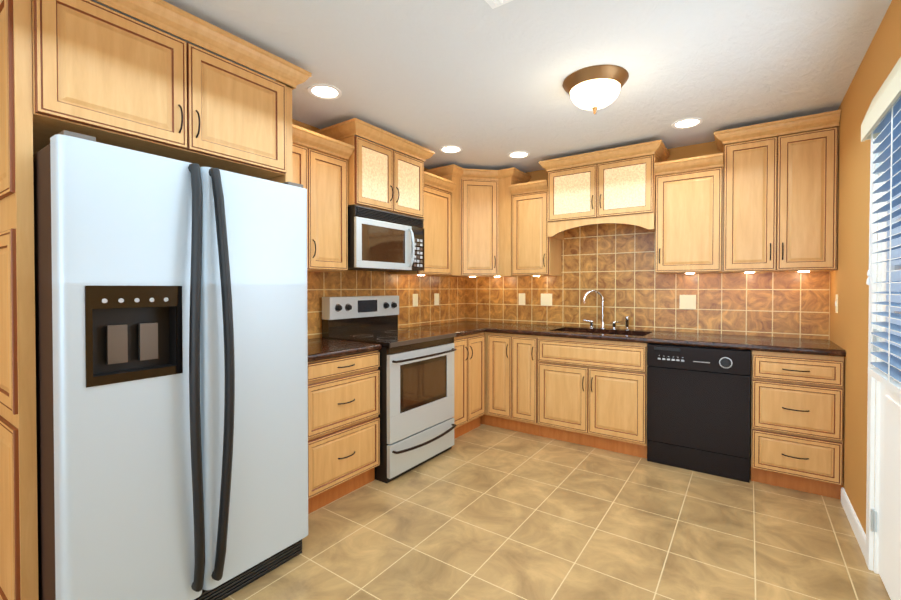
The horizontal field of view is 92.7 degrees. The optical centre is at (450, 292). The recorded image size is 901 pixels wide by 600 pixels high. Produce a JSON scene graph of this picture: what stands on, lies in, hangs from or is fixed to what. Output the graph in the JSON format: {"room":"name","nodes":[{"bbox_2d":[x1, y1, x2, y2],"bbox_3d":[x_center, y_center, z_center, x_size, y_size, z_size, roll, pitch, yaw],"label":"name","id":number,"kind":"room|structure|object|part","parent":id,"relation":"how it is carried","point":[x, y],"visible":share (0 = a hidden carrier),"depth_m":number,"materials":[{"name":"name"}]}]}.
{"room":"kitchen","nodes":[
{"label":"kitchen","id":0,"kind":"room"},
{"bbox_2d":[292,119,426,184],"bbox_3d":[-2.055,0.034,1.740,0.120,2.460,7.600,0,1,35],"label":"wall","id":1,"kind":"structure","parent":0,"point":[303,125],"depth_m":3.08,"materials":[{"name":"brown paint"}]},
{"bbox_2d":[31,0,311,179],"bbox_3d":[-1.357,-0.881,1.990,0.712,0.545,1.165,0,1,35],"label":"upper cabinet","id":2,"kind":"object","parent":1,"relation":"attached to","point":[104,74],"visible":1,"depth_m":1.74,"materials":[{"name":"brown wood"}]},
{"bbox_2d":[292,124,354,271],"bbox_3d":[-1.004,-0.576,2.788,0.382,0.855,0.661,0,1,35],"label":"upper cabinet","id":3,"kind":"object","parent":1,"relation":"attached to","point":[321,178],"visible":0.48,"depth_m":2.81,"materials":[{"name":"brown wood"}]},
{"bbox_2d":[314,118,434,218],"bbox_3d":[-0.568,-0.893,3.349,0.452,0.555,0.876,0,1,35],"label":"upper cabinet","id":4,"kind":"object","parent":1,"relation":"attached to","point":[382,178],"visible":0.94,"depth_m":3.15,"materials":[{"name":"brown wood"}]},
{"bbox_2d":[348,205,423,271],"bbox_3d":[-0.569,-0.395,3.356,0.442,0.428,0.752,0,1,35],"label":"microwave","id":5,"kind":"object","parent":4,"relation":"attached to","point":[381,240],"visible":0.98,"depth_m":3.19,"materials":[{"name":"silver"}]},
{"bbox_2d":[307,270,464,338],"bbox_3d":[-0.599,0.087,3.720,0.006,0.556,2.674,0,1,35],"label":"backsplash","id":6,"kind":"structure","parent":1,"relation":"attached to","point":[450,307],"depth_m":3.92,"materials":[{"name":"tile"}]},
{"bbox_2d":[413,294,417,306],"bbox_3d":[-0.333,0.070,4.088,0.008,0.120,0.075,0,1,35],"label":"electrical outlet","id":7,"kind":"object","parent":6,"relation":"attached to","point":[415,299],"visible":1,"depth_m":4.08,"materials":[{"name":"beige plastic"}]},
{"bbox_2d":[434,293,438,304],"bbox_3d":[-0.139,0.066,4.366,0.008,0.120,0.075,0,1,35],"label":"electrical outlet","id":8,"kind":"object","parent":6,"relation":"attached to","point":[436,298],"visible":1,"depth_m":4.36,"materials":[{"name":"beige plastic"}]},
{"bbox_2d":[390,171,456,275],"bbox_3d":[-0.235,-0.590,3.892,0.382,0.855,0.500,0,1,35],"label":"upper cabinet","id":9,"kind":"object","parent":1,"relation":"attached to","point":[437,231],"visible":0.35,"depth_m":3.82,"materials":[{"name":"brown wood"}]},
{"bbox_2d":[424,164,530,276],"bbox_3d":[0.266,-0.675,4.255,0.788,1.015,0.788,0,1,35],"label":"upper cabinet","id":10,"kind":"object","parent":1,"relation":"attached to","point":[481,222],"visible":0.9,"depth_m":4.15,"materials":[{"name":"brown wood"}]},
{"bbox_2d":[91,0,891,172],"bbox_3d":[-0.739,-1.214,0.807,3.330,0.060,7.840,0,1,35],"label":"ceiling","id":11,"kind":"structure","parent":0,"point":[479,83],"depth_m":2.24,"materials":[{"name":"white paint"}]},
{"bbox_2d":[308,84,341,99],"bbox_3d":[-0.752,-1.203,2.572,0.196,0.005,0.196,0,1,35],"label":"recessed light","id":12,"kind":"object","parent":11,"relation":"in","point":[324,91],"visible":1,"depth_m":2.56,"materials":[{"name":"white"}]},
{"bbox_2d":[439,146,461,153],"bbox_3d":[0.004,-1.216,3.648,0.196,0.005,0.196,0,1,35],"label":"recessed light","id":13,"kind":"object","parent":11,"relation":"in","point":[451,149],"visible":0.98,"depth_m":3.64,"materials":[{"name":"white"}]},
{"bbox_2d":[485,0,512,8],"bbox_3d":[0.151,-1.185,1.629,0.150,0.018,0.305,0,1,35],"label":"ceiling vent","id":14,"kind":"object","parent":11,"relation":"in","point":[493,4],"visible":1,"depth_m":1.75,"materials":[{"name":"white"}]},
{"bbox_2d":[508,151,529,157],"bbox_3d":[0.603,-1.218,3.791,0.196,0.005,0.196,0,1,35],"label":"recessed light","id":15,"kind":"object","parent":11,"relation":"in","point":[519,154],"visible":0.96,"depth_m":3.78,"materials":[{"name":"white"}]},
{"bbox_2d":[563,65,628,113],"bbox_3d":[0.819,-1.108,2.437,0.356,0.192,0.356,0,1,35],"label":"dome ceiling light","id":16,"kind":"object","parent":11,"relation":"attached to","point":[594,88],"visible":1,"depth_m":2.34,"materials":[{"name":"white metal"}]},
{"bbox_2d":[672,118,702,128],"bbox_3d":[1.688,-1.209,3.065,0.196,0.005,0.196,0,1,35],"label":"recessed light","id":17,"kind":"object","parent":11,"relation":"in","point":[687,123],"visible":1,"depth_m":3.07,"materials":[{"name":"white"}]},
{"bbox_2d":[223,424,890,599],"bbox_3d":[-0.739,1.306,0.838,3.330,0.060,7.840,0,1,35],"label":"floor","id":18,"kind":"structure","parent":0,"point":[484,512],"depth_m":2.22,"materials":[{"name":"tile"}]},
{"bbox_2d":[0,0,292,599],"bbox_3d":[-1.395,0.096,2.022,0.637,2.330,1.054,0,1,35],"label":"panel","id":19,"kind":"object","parent":18,"relation":"on","point":[18,520],"visible":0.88,"depth_m":1.44,"materials":[{"name":"brown wood"}]},
{"bbox_2d":[33,130,307,599],"bbox_3d":[-1.256,0.375,1.914,0.937,1.775,0.912,0,1,35],"label":"refrigerator","id":20,"kind":"object","parent":18,"relation":"on","point":[171,336],"visible":1,"depth_m":1.55,"materials":[{"name":"white metal"}]},
{"bbox_2d":[308,350,379,513],"bbox_3d":[-0.884,0.816,2.746,0.657,0.872,0.623,0,1,35],"label":"base cabinet","id":21,"kind":"object","parent":18,"relation":"on","point":[343,426],"visible":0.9,"depth_m":2.57,"materials":[{"name":"brown wood"}]},
{"bbox_2d":[308,338,381,361],"bbox_3d":[-0.889,0.358,2.743,0.638,0.040,0.619,0,1,35],"label":"countertop","id":22,"kind":"structure","parent":21,"relation":"on","point":[321,348],"depth_m":2.67,"materials":[{"name":"stone"}]},
{"bbox_2d":[322,296,456,482],"bbox_3d":[-0.433,0.638,3.274,0.739,1.215,0.758,0,1,35],"label":"range","id":23,"kind":"object","parent":18,"relation":"on","point":[416,414],"visible":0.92,"depth_m":3.11,"materials":[{"name":"silver metal"}]},
{"bbox_2d":[453,332,484,438],"bbox_3d":[-0.096,0.801,3.878,0.656,0.872,0.608,0,1,35],"label":"base cabinet","id":24,"kind":"object","parent":18,"relation":"on","point":[469,382],"visible":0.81,"depth_m":3.73,"materials":[{"name":"brown wood"}]},
{"bbox_2d":[398,324,485,336],"bbox_3d":[-0.110,0.344,3.860,0.638,0.040,0.570,0,1,35],"label":"countertop","id":25,"kind":"structure","parent":24,"relation":"on","point":[460,330],"depth_m":3.89,"materials":[{"name":"stone"}]},
{"bbox_2d":[480,332,539,435],"bbox_3d":[0.445,0.797,4.235,1.134,0.872,0.656,0,1,35],"label":"base cabinet","id":26,"kind":"object","parent":18,"relation":"on","point":[511,381],"visible":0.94,"depth_m":3.81,"materials":[{"name":"brown wood"}]},
{"bbox_2d":[458,321,509,324],"bbox_3d":[0.250,0.338,4.360,0.660,0.040,0.360,0,1,35],"label":"countertop","id":27,"kind":"structure","parent":26,"relation":"on","point":[459,322],"depth_m":4.43,"materials":[{"name":"stone"}]},
{"bbox_2d":[438,322,845,356],"bbox_3d":[1.249,0.346,3.675,3.081,0.040,0.638,0,1,35],"label":"countertop","id":28,"kind":"structure","parent":26,"relation":"on","point":[767,344],"depth_m":3.19,"materials":[{"name":"stone"}]},
{"bbox_2d":[583,290,629,329],"bbox_3d":[1.381,0.148,3.839,0.403,0.349,0.138,0,1,35],"label":"faucet","id":29,"kind":"object","parent":28,"relation":"on","point":[613,322],"visible":1,"depth_m":3.88,"materials":[{"name":"silver metal"}]},
{"bbox_2d":[538,336,647,458],"bbox_3d":[1.265,0.804,3.664,0.860,0.872,0.656,0,1,35],"label":"base cabinet","id":30,"kind":"object","parent":18,"relation":"on","point":[599,407],"depth_m":3.40,"materials":[{"name":"brown wood"}]},
{"bbox_3d":[1.100,0.491,3.423,0.848,0.185,0.020,0,1,35],"label":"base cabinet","id":31,"kind":"part","parent":30,"relation":"part of","materials":[{"name":"beige wood"}]},
{"bbox_2d":[647,343,750,482],"bbox_3d":[1.865,0.811,3.217,0.624,0.870,0.630,0,1,35],"label":"dishwasher","id":32,"kind":"object","parent":18,"relation":"on","point":[698,409],"visible":0.94,"depth_m":2.97,"materials":[{"name":"black metal"}]},
{"bbox_2d":[751,350,843,498],"bbox_3d":[2.324,0.813,2.926,0.450,0.872,0.657,0,1,35],"label":"base cabinet","id":33,"kind":"object","parent":18,"relation":"on","point":[797,402],"visible":1,"depth_m":2.68,"materials":[{"name":"brown wood"}]},
{"bbox_2d":[525,127,831,452],"bbox_3d":[1.468,0.006,3.989,3.330,2.460,0.120,0,1,35],"label":"wall","id":34,"kind":"structure","parent":0,"point":[696,150],"depth_m":3.55,"materials":[{"name":"brown paint"}]},
{"bbox_2d":[508,179,561,275],"bbox_3d":[0.814,-0.593,4.122,0.380,0.855,0.382,0,1,35],"label":"upper cabinet","id":35,"kind":"object","parent":34,"relation":"attached to","point":[536,250],"visible":0.94,"depth_m":4.01,"materials":[{"name":"brown wood"}]},
{"bbox_2d":[539,140,669,239],"bbox_3d":[1.321,-0.841,3.741,1.000,0.670,0.422,0,1,35],"label":"upper cabinet","id":36,"kind":"object","parent":34,"relation":"attached to","point":[620,191],"visible":0.96,"depth_m":3.58,"materials":[{"name":"brown wood"}]},
{"bbox_2d":[465,223,829,339],"bbox_3d":[1.432,-0.150,3.936,3.090,1.026,0.006,0,1,35],"label":"backsplash","id":37,"kind":"structure","parent":34,"relation":"attached to","point":[613,264],"depth_m":3.77,"materials":[{"name":"tile"}]},
{"bbox_2d":[519,293,524,304],"bbox_3d":[0.734,0.066,4.415,0.075,0.120,0.008,0,1,35],"label":"electrical outlet","id":38,"kind":"object","parent":37,"relation":"attached to","point":[521,298],"visible":1,"depth_m":4.41,"materials":[{"name":"beige plastic"}]},
{"bbox_2d":[541,294,551,305],"bbox_3d":[0.952,0.068,4.263,0.120,0.120,0.008,0,1,35],"label":"electrical outlet","id":39,"kind":"object","parent":37,"relation":"attached to","point":[546,299],"visible":1,"depth_m":4.26,"materials":[{"name":"beige plastic"}]},
{"bbox_2d":[679,295,695,308],"bbox_3d":[1.965,0.076,3.557,0.120,0.120,0.008,0,1,35],"label":"electrical outlet","id":40,"kind":"object","parent":37,"relation":"attached to","point":[687,301],"visible":1,"depth_m":3.56,"materials":[{"name":"beige plastic"}]},
{"bbox_2d":[654,153,723,273],"bbox_3d":[1.881,-0.584,3.378,0.454,0.855,0.382,0,1,35],"label":"upper cabinet","id":41,"kind":"object","parent":34,"relation":"attached to","point":[689,225],"visible":1,"depth_m":3.26,"materials":[{"name":"brown wood"}]},
{"bbox_2d":[714,110,840,272],"bbox_3d":[2.303,-0.660,3.084,0.689,1.015,0.382,0,1,35],"label":"upper cabinet","id":42,"kind":"object","parent":34,"relation":"attached to","point":[780,203],"visible":1,"depth_m":2.94,"materials":[{"name":"brown wood"}]},
{"bbox_2d":[829,0,900,564],"bbox_3d":[0.578,0.057,-0.095,0.120,2.460,7.600,0,1,35],"label":"wall","id":43,"kind":"structure","parent":0,"point":[849,286],"depth_m":2.30,"materials":[{"name":"brown paint"}]},
{"bbox_2d":[835,294,837,312],"bbox_3d":[2.510,0.071,2.795,0.010,0.120,0.070,0,1,35],"label":"switch plate","id":44,"kind":"object","parent":43,"relation":"attached to","point":[836,305],"visible":0.98,"depth_m":2.79,"materials":[{"name":"beige plastic"}]},
{"bbox_2d":[841,487,865,559],"bbox_3d":[0.349,1.245,-0.293,0.012,0.090,6.988,0,1,35],"label":"baseboard","id":45,"kind":"structure","parent":43,"relation":"attached to","point":[857,528],"depth_m":2.25,"materials":[{"name":"white wood"}]},
{"bbox_2d":[866,122,882,573],"bbox_3d":[1.698,0.210,1.528,0.136,2.114,1.044,0,1,35],"label":"door frame","id":46,"kind":"structure","parent":43,"relation":"attached to","point":[873,460],"depth_m":1.94,"materials":[{"name":"white wood"}]},
{"bbox_2d":[871,152,900,599],"bbox_3d":[1.678,0.248,1.553,0.068,2.014,0.893,0,1,35],"label":"entry door","id":47,"kind":"structure","parent":43,"relation":"in","point":[889,561],"depth_m":1.77,"materials":[{"name":"white"}]},
{"bbox_2d":[861,57,900,141],"bbox_3d":[1.592,-0.733,1.531,0.073,0.170,0.737,0,1,35],"label":"blind valance","id":48,"kind":"object","parent":47,"relation":"attached to","point":[886,97],"visible":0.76,"depth_m":1.58,"materials":[{"name":"beige"}]},
{"bbox_2d":[866,96,900,396],"bbox_3d":[1.607,-0.206,1.540,0.056,1.104,0.699,0,1,35],"label":"window blind","id":49,"kind":"object","parent":47,"relation":"attached to","point":[886,373],"visible":0.94,"depth_m":1.64,"materials":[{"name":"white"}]}
]}

